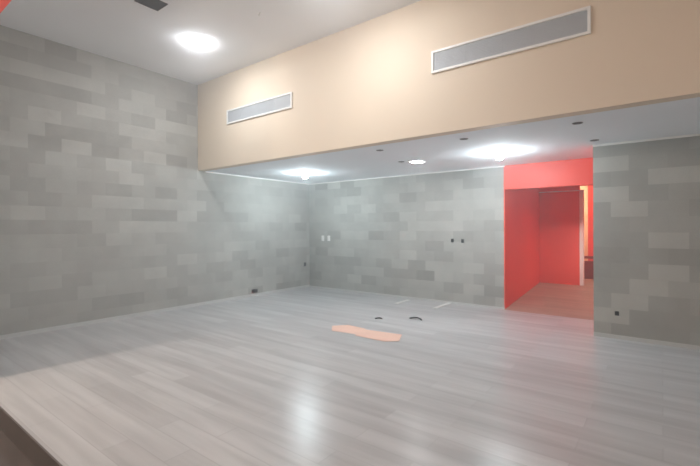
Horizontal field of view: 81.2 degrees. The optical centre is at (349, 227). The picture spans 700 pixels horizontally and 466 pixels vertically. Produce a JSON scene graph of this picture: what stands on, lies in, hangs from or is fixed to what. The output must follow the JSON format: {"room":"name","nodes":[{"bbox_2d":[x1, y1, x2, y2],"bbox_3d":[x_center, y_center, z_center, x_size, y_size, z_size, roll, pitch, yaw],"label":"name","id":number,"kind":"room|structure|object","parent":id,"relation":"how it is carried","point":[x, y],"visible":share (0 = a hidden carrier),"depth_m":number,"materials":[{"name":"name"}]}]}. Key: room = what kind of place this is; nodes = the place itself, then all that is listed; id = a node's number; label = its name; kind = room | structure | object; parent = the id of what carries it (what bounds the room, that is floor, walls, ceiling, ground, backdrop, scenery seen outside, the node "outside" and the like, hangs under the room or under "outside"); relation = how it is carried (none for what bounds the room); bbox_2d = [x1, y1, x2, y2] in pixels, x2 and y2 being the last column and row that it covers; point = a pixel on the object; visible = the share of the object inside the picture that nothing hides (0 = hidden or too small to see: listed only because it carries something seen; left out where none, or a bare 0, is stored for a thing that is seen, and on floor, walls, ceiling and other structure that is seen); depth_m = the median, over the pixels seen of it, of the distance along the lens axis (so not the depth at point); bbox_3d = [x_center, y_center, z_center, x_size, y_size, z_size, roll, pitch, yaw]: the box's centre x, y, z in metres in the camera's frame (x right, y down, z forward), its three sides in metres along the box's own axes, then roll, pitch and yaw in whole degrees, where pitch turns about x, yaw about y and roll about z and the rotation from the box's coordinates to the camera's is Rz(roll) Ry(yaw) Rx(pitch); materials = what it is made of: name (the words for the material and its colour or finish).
{"room":"empty living room","nodes":[
{"label":"empty living room","id":0,"kind":"room"},
{"bbox_2d":[0,0,10,12],"bbox_3d":[-0.254,-2.416,1.508,8.220,0.620,0.100,0,0,37],"label":"wall","id":1,"kind":"structure","parent":0,"point":[3,3],"depth_m":3.82,"materials":[{"name":"red paint"}]},
{"bbox_2d":[0,429,33,465],"bbox_3d":[-2.127,1.716,0.517,10.420,0.130,3.830,0,0,37],"label":"floor","id":2,"kind":"structure","parent":0,"point":[10,455],"depth_m":2.96,"materials":[{"name":"wood"}]},
{"bbox_2d":[0,25,309,334],"bbox_3d":[-4.169,-0.610,6.274,0.200,4.200,10.110,0,0,37],"label":"wall","id":3,"kind":"structure","parent":0,"point":[107,209],"depth_m":6.60,"materials":[{"name":"tile"}]},
{"bbox_2d":[0,285,309,339],"bbox_3d":[-2.953,1.457,7.680,0.012,0.055,6.410,0,0,37],"label":"baseboard","id":4,"kind":"structure","parent":3,"relation":"attached to","point":[42,330],"depth_m":6.78,"materials":[{"name":"grey wood"}]},
{"bbox_2d":[205,171,308,184],"bbox_3d":[-1.905,-1.083,9.058,0.020,0.022,2.935,0,0,37],"label":"trim","id":5,"kind":"structure","parent":3,"relation":"attached to","point":[205,171],"depth_m":8.81,"materials":[{"name":"white paint"}]},
{"bbox_2d":[0,0,420,84],"bbox_3d":[-1.054,-2.798,1.946,10.420,0.150,7.425,0,0,37],"label":"ceiling","id":6,"kind":"structure","parent":0,"point":[131,32],"depth_m":5.52,"materials":[{"name":"white paint"}]},
{"bbox_2d":[134,0,167,10],"bbox_3d":[-2.394,-2.711,4.918,0.240,0.012,0.284,0,0,37],"label":"ceiling hatch","id":7,"kind":"object","parent":6,"relation":"attached to","point":[156,5],"visible":1,"depth_m":4.94,"materials":[{"name":"grey metal"}]},
{"bbox_2d":[187,37,207,47],"bbox_3d":[-2.228,-2.692,5.974,0.297,0.052,0.297,0,0,37],"label":"ceiling lamp","id":8,"kind":"object","parent":6,"relation":"attached to","point":[197,42],"visible":1,"depth_m":5.92,"materials":[{"name":"white glass"}]},
{"bbox_2d":[0,287,699,465],"bbox_3d":[0.972,1.529,4.573,10.420,0.120,6.580,0,0,37],"label":"floor","id":9,"kind":"structure","parent":0,"point":[267,379],"depth_m":3.73,"materials":[{"name":"grey laminate"}]},
{"bbox_2d":[0,406,62,465],"bbox_3d":[-1.030,1.562,1.955,10.420,0.170,0.012,0,0,37],"label":"trim","id":10,"kind":"structure","parent":9,"relation":"attached to","point":[33,450],"depth_m":2.96,"materials":[{"name":"wood"}]},
{"bbox_2d":[332,325,364,333],"bbox_3d":[-0.046,1.472,5.932,0.591,0.003,0.420,0,0,37],"label":"sheet","id":11,"kind":"object","parent":9,"relation":"on","point":[339,328],"visible":1,"depth_m":5.93,"materials":[{"name":"paper"}]},
{"bbox_2d":[355,329,401,341],"bbox_3d":[0.387,1.467,5.577,0.753,0.003,0.428,0,0,37],"label":"sheet","id":12,"kind":"object","parent":9,"relation":"on","point":[376,335],"visible":1,"depth_m":5.55,"materials":[{"name":"paper"}]},
{"bbox_2d":[433,302,450,308],"bbox_3d":[1.738,1.460,7.676,0.070,0.012,0.660,0,0,37],"label":"batten","id":13,"kind":"object","parent":9,"relation":"on","point":[442,305],"visible":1,"depth_m":7.64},
{"bbox_2d":[198,0,699,170],"bbox_3d":[1.168,-1.919,4.766,10.320,1.625,0.150,0,0,37],"label":"wall","id":14,"kind":"structure","parent":0,"point":[371,82],"depth_m":4.77,"materials":[{"name":"beige paint"}]},
{"bbox_2d":[226,92,292,124],"bbox_3d":[-1.528,-1.947,6.718,1.625,0.247,0.022,0,0,37],"label":"air vent","id":15,"kind":"object","parent":14,"relation":"in","point":[282,102],"visible":1,"depth_m":6.67,"materials":[{"name":"white metal"}]},
{"bbox_2d":[431,5,590,73],"bbox_3d":[1.609,-1.948,4.320,1.630,0.262,0.022,0,0,37],"label":"air vent","id":16,"kind":"object","parent":14,"relation":"in","point":[574,23],"visible":1,"depth_m":4.24,"materials":[{"name":"white metal"}]},
{"bbox_2d":[309,157,592,306],"bbox_3d":[1.539,0.179,8.400,6.283,2.575,0.204,0,0,37],"label":"wall","id":17,"kind":"structure","parent":0,"point":[391,235],"depth_m":8.30,"materials":[{"name":"tile"}]},
{"bbox_2d":[309,166,504,184],"bbox_3d":[0.879,-1.095,8.764,4.760,0.022,0.020,0,0,37],"label":"trim","id":18,"kind":"structure","parent":17,"relation":"attached to","point":[494,166],"depth_m":8.40,"materials":[{"name":"white paint"}]},
{"bbox_2d":[310,286,504,308],"bbox_3d":[0.885,1.454,8.773,4.758,0.030,0.012,0,0,37],"label":"baseboard","id":19,"kind":"structure","parent":17,"relation":"attached to","point":[310,286],"depth_m":8.42,"materials":[{"name":"grey wood"}]},
{"bbox_2d":[208,97,699,183],"bbox_3d":[3.795,-1.192,8.282,10.420,0.150,8.625,0,0,37],"label":"ceiling","id":20,"kind":"structure","parent":0,"point":[557,139],"depth_m":5.65,"materials":[{"name":"white paint"}]},
{"bbox_2d":[301,172,308,178],"bbox_3d":[-0.900,-1.040,8.198,0.159,0.117,0.159,0,0,37],"label":"ceiling lamp","id":21,"kind":"object","parent":20,"relation":"attached to","point":[305,175],"visible":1,"depth_m":8.15,"materials":[{"name":"white glass"}]},
{"bbox_2d":[407,160,425,163],"bbox_3d":[1.113,-1.099,6.798,0.230,0.014,0.230,0,0,37],"label":"ceiling light panel","id":22,"kind":"object","parent":20,"relation":"attached to","point":[412,161],"visible":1,"depth_m":6.76,"materials":[{"name":"white plastic"}]},
{"bbox_2d":[494,151,505,159],"bbox_3d":[2.198,-1.052,5.994,0.159,0.117,0.159,0,0,37],"label":"ceiling lamp","id":23,"kind":"object","parent":20,"relation":"attached to","point":[499,155],"visible":1,"depth_m":5.94,"materials":[{"name":"white glass"}]},
{"bbox_2d":[504,167,539,308],"bbox_3d":[3.553,0.171,8.352,0.021,2.575,2.573,0,0,37],"label":"wall","id":24,"kind":"structure","parent":0,"point":[521,206],"depth_m":8.12,"materials":[{"name":"red paint"}]},
{"bbox_2d":[504,279,593,319],"bbox_3d":[4.070,1.407,9.385,3.460,0.300,4.950,0,0,37],"label":"floor","id":25,"kind":"structure","parent":0,"point":[564,300],"depth_m":7.68,"materials":[{"name":"brown laminate"}]},
{"bbox_2d":[584,256,592,278],"bbox_3d":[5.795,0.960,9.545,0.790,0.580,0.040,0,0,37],"label":"cabinet","id":26,"kind":"object","parent":25,"relation":"on","point":[588,265],"visible":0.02,"depth_m":9.65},
{"bbox_2d":[539,186,579,284],"bbox_3d":[3.918,0.170,9.756,2.775,2.575,0.100,0,0,37],"label":"wall","id":27,"kind":"structure","parent":0,"point":[559,246],"depth_m":9.12,"materials":[{"name":"red paint"}]},
{"bbox_2d":[539,190,583,285],"bbox_3d":[4.726,0.217,9.138,0.886,2.075,0.124,0,0,37],"label":"trim","id":28,"kind":"structure","parent":27,"relation":"attached to","point":[581,192],"depth_m":8.84,"materials":[{"name":"white wood"}]},
{"bbox_2d":[580,186,587,260],"bbox_3d":[5.629,0.163,11.431,3.460,2.575,0.200,0,0,37],"label":"wall","id":29,"kind":"structure","parent":0,"point":[585,188],"depth_m":10.83,"materials":[{"name":"beige paint"}]},
{"bbox_2d":[588,185,592,260],"bbox_3d":[6.201,0.161,9.924,0.720,2.575,0.100,0,0,37],"label":"wall","id":30,"kind":"structure","parent":0,"point":[590,187],"depth_m":10.07,"materials":[{"name":"paint"}]},
{"bbox_2d":[593,136,699,345],"bbox_3d":[4.837,0.166,4.466,3.740,2.575,0.200,0,0,37],"label":"wall","id":31,"kind":"structure","parent":0,"point":[646,195],"depth_m":5.16,"materials":[{"name":"tile"}]},
{"bbox_2d":[592,133,699,146],"bbox_3d":[4.763,-1.109,4.380,3.743,0.025,0.020,0,0,37],"label":"trim","id":32,"kind":"structure","parent":31,"relation":"attached to","point":[698,134],"depth_m":5.14,"materials":[{"name":"white paint"}]},
{"bbox_2d":[594,332,699,349],"bbox_3d":[4.777,1.429,4.382,3.740,0.050,0.012,0,0,37],"label":"baseboard","id":33,"kind":"structure","parent":31,"relation":"attached to","point":[687,346],"depth_m":5.15,"materials":[{"name":"grey wood"}]}
]}

